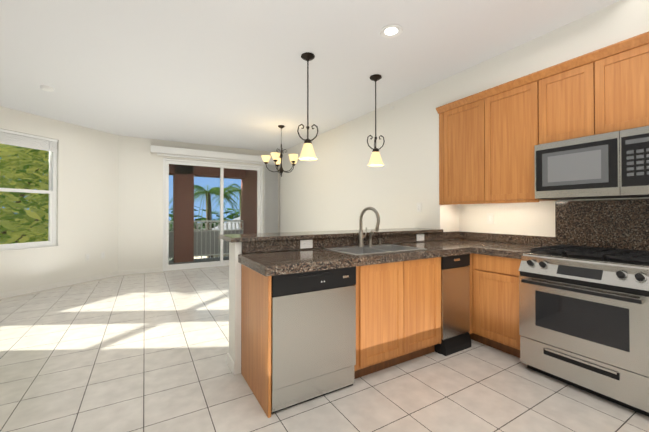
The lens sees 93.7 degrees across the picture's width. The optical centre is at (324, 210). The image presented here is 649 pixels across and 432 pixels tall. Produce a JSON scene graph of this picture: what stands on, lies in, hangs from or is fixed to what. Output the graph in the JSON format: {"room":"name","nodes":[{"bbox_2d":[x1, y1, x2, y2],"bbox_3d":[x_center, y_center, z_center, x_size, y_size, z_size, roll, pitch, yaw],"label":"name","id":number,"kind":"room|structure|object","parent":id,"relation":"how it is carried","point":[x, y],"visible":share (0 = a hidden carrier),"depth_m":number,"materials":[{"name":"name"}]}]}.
{"room":"kitchen","nodes":[
{"label":"kitchen","id":0,"kind":"room"},
{"bbox_2d":[0,0,620,152],"bbox_3d":[-1.829,-1.515,2.147,7.736,0.001,9.080,0,-1,-31],"label":"ceiling","id":1,"kind":"structure","parent":0,"point":[228,73],"depth_m":2.98,"materials":[{"name":"white paint"}]},
{"bbox_2d":[40,85,53,91],"bbox_3d":[-3.384,-1.483,3.713,0.130,0.033,0.130,0,-1,-31],"label":"smoke detector","id":2,"kind":"object","parent":1,"relation":"attached to","point":[46,88],"visible":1,"depth_m":3.69,"materials":[{"name":"white plastic"}]},
{"bbox_2d":[261,125,297,176],"bbox_3d":[-0.756,-1.034,5.385,0.673,0.907,0.666,0,-1,-31],"label":"dining chandelier","id":3,"kind":"object","parent":1,"relation":"hanging from","point":[293,158],"visible":1,"depth_m":5.31,"materials":[{"name":"beige glass"}]},
{"bbox_2d":[297,52,317,160],"bbox_3d":[-0.162,-1.004,2.966,0.190,1.007,0.184,0,-1,-31],"label":"pendant light","id":4,"kind":"object","parent":1,"relation":"hanging from","point":[307,153],"visible":1,"depth_m":2.95,"materials":[{"name":"beige glass"}]},
{"bbox_2d":[367,74,384,166],"bbox_3d":[0.577,-1.005,3.425,0.190,0.997,0.184,0,-1,-31],"label":"pendant light","id":5,"kind":"object","parent":1,"relation":"hanging from","point":[375,159],"visible":1,"depth_m":3.40,"materials":[{"name":"beige glass"}]},
{"bbox_2d":[380,24,402,37],"bbox_3d":[0.561,-1.504,2.561,0.188,0.010,0.188,0,-1,-31],"label":"recessed light","id":6,"kind":"object","parent":1,"relation":"in","point":[391,31],"visible":1,"depth_m":2.55,"materials":[{"name":"white glass"}]},
{"bbox_2d":[0,266,648,431],"bbox_3d":[-1.829,1.255,2.125,7.736,0.001,9.080,0,-1,-31],"label":"floor","id":7,"kind":"structure","parent":0,"point":[145,352],"depth_m":2.21,"materials":[{"name":"tile"}]},
{"bbox_2d":[241,264,368,417],"bbox_3d":[-0.166,0.812,2.285,0.754,0.888,0.598,0,-1,-31],"label":"base cabinet","id":8,"kind":"object","parent":7,"relation":"on","point":[255,287],"depth_m":2.13,"materials":[{"name":"brown wood"}]},
{"bbox_2d":[271,267,355,413],"bbox_3d":[-0.187,0.827,2.244,0.626,0.858,0.567,0,-1,-31],"label":"dishwasher","id":9,"kind":"object","parent":7,"relation":"on","point":[313,334],"visible":0.79,"depth_m":1.99,"materials":[{"name":"silver metal"}]},
{"bbox_2d":[229,240,439,374],"bbox_3d":[0.277,0.755,3.014,2.350,1.014,0.200,0,-1,-31],"label":"wall","id":10,"kind":"structure","parent":7,"relation":"on","point":[234,305],"depth_m":2.35,"materials":[{"name":"white paint"}]},
{"bbox_2d":[227,353,234,365],"bbox_3d":[0.207,1.221,3.090,2.336,0.085,0.015,0,-1,-31],"label":"baseboard","id":11,"kind":"structure","parent":10,"relation":"attached to","point":[230,363],"depth_m":2.43,"materials":[{"name":"white wood"}]},
{"bbox_2d":[300,240,312,248],"bbox_3d":[-0.154,0.291,2.617,0.116,0.072,0.009,0,-1,-31],"label":"outlet","id":12,"kind":"object","parent":10,"relation":"attached to","point":[306,244],"visible":1,"depth_m":2.62,"materials":[{"name":"white plastic"}]},
{"bbox_2d":[219,228,442,242],"bbox_3d":[0.225,0.231,3.059,2.392,0.034,0.425,0,-1,-31],"label":"bar","id":13,"kind":"object","parent":10,"relation":"on","point":[251,237],"visible":0.96,"depth_m":2.77,"materials":[{"name":"stone"}]},
{"bbox_2d":[416,234,423,240],"bbox_3d":[1.051,0.297,3.329,0.116,0.072,0.009,0,-1,-31],"label":"outlet","id":14,"kind":"object","parent":10,"relation":"attached to","point":[419,237],"visible":1,"depth_m":3.32,"materials":[{"name":"white plastic"}]},
{"bbox_2d":[369,260,412,373],"bbox_3d":[0.301,0.814,2.561,0.527,0.888,0.598,0,-1,-31],"label":"base cabinet","id":15,"kind":"object","parent":7,"relation":"on","point":[398,312],"depth_m":2.35,"materials":[{"name":"brown wood"}]},
{"bbox_2d":[413,257,440,358],"bbox_3d":[0.648,0.816,2.767,0.519,0.888,0.598,0,-1,-31],"label":"base cabinet","id":16,"kind":"object","parent":7,"relation":"on","point":[426,272],"depth_m":2.56,"materials":[{"name":"brown wood"}]},
{"bbox_2d":[434,254,470,355],"bbox_3d":[1.056,0.833,2.964,0.376,0.858,0.572,0,-1,-31],"label":"trash compactor","id":17,"kind":"object","parent":7,"relation":"on","point":[455,302],"visible":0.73,"depth_m":2.72,"materials":[{"name":"silver metal"}]},
{"bbox_2d":[469,254,471,333],"bbox_3d":[1.023,0.818,2.988,0.531,0.888,0.598,0,-1,-31],"label":"base cabinet","id":18,"kind":"object","parent":7,"relation":"on","point":[470,265],"depth_m":2.87,"materials":[{"name":"brown wood"}]},
{"bbox_2d":[470,253,520,357],"bbox_3d":[1.786,0.816,2.820,0.640,0.888,0.443,0,-1,-31],"label":"base cabinet","id":19,"kind":"object","parent":7,"relation":"on","point":[495,302],"visible":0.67,"depth_m":2.65,"materials":[{"name":"brown wood"}]},
{"bbox_2d":[238,207,473,275],"bbox_3d":[0.629,0.247,2.737,2.640,0.561,0.638,0,-1,-31],"label":"countertop","id":20,"kind":"structure","parent":19,"relation":"on","point":[361,250],"depth_m":2.50,"materials":[{"name":"brown stone"}]},
{"bbox_2d":[358,207,382,246],"bbox_3d":[0.482,0.152,2.807,0.277,0.369,0.253,0,-1,-31],"label":"faucet","id":21,"kind":"object","parent":20,"relation":"on","point":[361,236],"depth_m":2.82,"materials":[{"name":"silver metal"}]},
{"bbox_2d":[323,244,423,254],"bbox_3d":[0.437,0.432,2.667,0.762,0.192,0.488,0,-1,-31],"label":"sink basin","id":22,"kind":"object","parent":20,"relation":"in","point":[350,249],"depth_m":2.75,"materials":[{"name":"silver metal"}]},
{"bbox_2d":[474,199,648,258],"bbox_3d":[2.062,0.155,2.330,0.672,0.484,2.798,0,-1,-31],"label":"countertop","id":23,"kind":"structure","parent":19,"relation":"on","point":[621,224],"depth_m":2.59,"materials":[{"name":"brown stone"}]},
{"bbox_2d":[518,245,648,416],"bbox_3d":[2.014,0.780,2.252,0.782,0.953,0.756,0,-1,-31],"label":"range","id":24,"kind":"object","parent":7,"relation":"on","point":[583,318],"visible":1,"depth_m":2.05,"materials":[{"name":"silver metal"}]},
{"bbox_2d":[0,0,648,292],"bbox_3d":[-1.861,-0.130,2.153,7.915,2.770,9.282,0,-1,-31],"label":"wall","id":25,"kind":"structure","parent":0,"point":[110,195],"depth_m":4.90,"materials":[{"name":"white paint"}]},
{"bbox_2d":[0,132,59,252],"bbox_3d":[-4.704,-0.287,4.350,0.135,1.780,1.540,0,0,19],"label":"window","id":26,"kind":"structure","parent":25,"relation":"in","point":[52,210],"depth_m":4.93,"materials":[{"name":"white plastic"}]},
{"bbox_2d":[0,129,57,183],"bbox_3d":[-4.680,-0.799,4.346,0.039,0.745,1.480,0,0,19],"label":"window blinds","id":27,"kind":"object","parent":26,"relation":"attached to","point":[20,140],"visible":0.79,"depth_m":4.68,"materials":[{"name":"white plastic"}]},
{"bbox_2d":[0,268,161,298],"bbox_3d":[-4.563,1.227,3.841,4.556,0.085,3.222,0,-1,-31],"label":"baseboard","id":28,"kind":"structure","parent":25,"relation":"attached to","point":[81,280],"depth_m":5.23,"materials":[{"name":"white wood"}]},
{"bbox_2d":[163,158,262,270],"bbox_3d":[-2.499,0.095,7.028,2.190,2.400,0.112,0,-1,-31],"label":"door frame","id":29,"kind":"structure","parent":25,"relation":"attached to","point":[166,182],"depth_m":6.90,"materials":[{"name":"white plastic"}]},
{"bbox_2d":[151,145,280,232],"bbox_3d":[-2.345,-0.033,6.960,2.846,2.575,0.123,0,-1,-31],"label":"valance","id":30,"kind":"object","parent":25,"relation":"attached to","point":[270,219],"visible":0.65,"depth_m":7.45,"materials":[{"name":"white"}]},
{"bbox_2d":[417,203,420,211],"bbox_3d":[1.178,-0.036,3.796,0.009,0.116,0.072,0,-1,-31],"label":"outlet","id":31,"kind":"object","parent":25,"relation":"attached to","point":[418,207],"visible":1,"depth_m":3.79,"materials":[{"name":"white plastic"}]},
{"bbox_2d":[436,95,475,202],"bbox_3d":[1.637,-0.633,3.354,0.366,1.092,0.610,0,-1,-31],"label":"upper cabinet","id":32,"kind":"object","parent":25,"relation":"attached to","point":[457,121],"depth_m":3.31,"materials":[{"name":"brown wood"}]},
{"bbox_2d":[487,213,493,223],"bbox_3d":[1.834,0.090,3.370,0.012,0.116,0.072,0,-1,-31],"label":"light switch","id":33,"kind":"object","parent":25,"relation":"attached to","point":[490,218],"visible":1,"depth_m":3.36,"materials":[{"name":"white plastic"}]},
{"bbox_2d":[476,68,555,202],"bbox_3d":[1.886,-0.637,2.934,0.366,1.092,0.609,0,-1,-31],"label":"upper cabinet","id":34,"kind":"object","parent":25,"relation":"attached to","point":[490,138],"depth_m":2.83,"materials":[{"name":"brown wood"}]},
{"bbox_2d":[548,56,579,142],"bbox_3d":[2.120,-0.874,2.539,0.366,0.624,0.444,0,-1,-31],"label":"upper cabinet","id":35,"kind":"object","parent":25,"relation":"attached to","point":[563,79],"depth_m":2.47,"materials":[{"name":"brown wood"}]},
{"bbox_2d":[580,31,648,137],"bbox_3d":[2.283,-0.876,2.263,0.366,0.624,0.438,0,-1,-31],"label":"upper cabinet","id":36,"kind":"object","parent":25,"relation":"attached to","point":[614,80],"depth_m":2.20,"materials":[{"name":"brown wood"}]},
{"bbox_2d":[534,126,648,199],"bbox_3d":[2.166,-0.327,2.374,0.450,0.456,0.752,0,-1,-31],"label":"over-the-range microwave","id":37,"kind":"object","parent":36,"relation":"attached to","point":[615,164],"visible":1,"depth_m":2.24,"materials":[{"name":"silver metal"}]},
{"label":"outside","id":38,"kind":"structure","parent":0,"visible":0},
{"bbox_2d":[12,223,205,260],"bbox_3d":[-48.299,8.405,81.633,300.000,0.001,310.000,0,-1,-31],"label":"ground","id":39,"kind":"structure","parent":38,"point":[194,229],"depth_m":145.29,"materials":[{"name":"grey"}]},
{"bbox_2d":[0,144,48,243],"bbox_3d":[-8.141,2.071,7.327,6.511,11.468,6.678,0,-1,-31],"label":"foliage","id":40,"kind":"object","parent":39,"relation":"on","point":[35,201],"depth_m":6.18,"materials":[{"name":"green plant"}]},
{"bbox_2d":[2,206,239,259],"bbox_3d":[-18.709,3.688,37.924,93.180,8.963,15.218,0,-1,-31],"label":"tree","id":41,"kind":"object","parent":39,"relation":"on","point":[232,215],"depth_m":37.33,"materials":[{"name":"green plant"}]},
{"bbox_2d":[169,185,240,257],"bbox_3d":[-5.815,3.322,14.993,3.822,9.090,3.884,0,-1,-31],"label":"palm tree","id":42,"kind":"object","parent":39,"relation":"on","point":[216,191],"depth_m":14.97,"materials":[{"name":"green plant"}]},
{"bbox_2d":[194,217,239,258],"bbox_3d":[-6.631,4.266,27.886,9.800,7.400,7.800,0,-1,-31],"label":"house","id":43,"kind":"structure","parent":39,"relation":"on","point":[225,228],"depth_m":26.53,"materials":[{"name":"beige"}]},
{"bbox_2d":[211,184,240,227],"bbox_3d":[-5.418,3.111,19.439,4.124,9.585,4.118,0,-1,-31],"label":"palm tree","id":44,"kind":"object","parent":39,"relation":"on","point":[238,191],"depth_m":19.03,"materials":[{"name":"green plant"}]},
{"bbox_2d":[168,256,228,264],"bbox_3d":[-2.866,1.367,7.766,4.220,0.108,1.510,0,-1,-31],"label":"floor","id":45,"kind":"structure","parent":38,"point":[171,262],"depth_m":7.97,"materials":[{"name":"grey concrete"}]},
{"bbox_2d":[168,220,242,260],"bbox_3d":[-3.634,0.788,7.939,3.044,1.030,0.040,0,-1,-31],"label":"balcony railing","id":46,"kind":"object","parent":45,"relation":"on","point":[200,241],"depth_m":8.24,"materials":[{"name":"white metal"}]},
{"bbox_2d":[169,164,256,262],"bbox_3d":[-2.943,-0.092,7.907,4.220,2.812,1.810,0,-1,-31],"label":"beam","id":47,"kind":"structure","parent":45,"relation":"on","point":[183,229],"depth_m":7.79,"materials":[{"name":"brown paint"}]}
]}

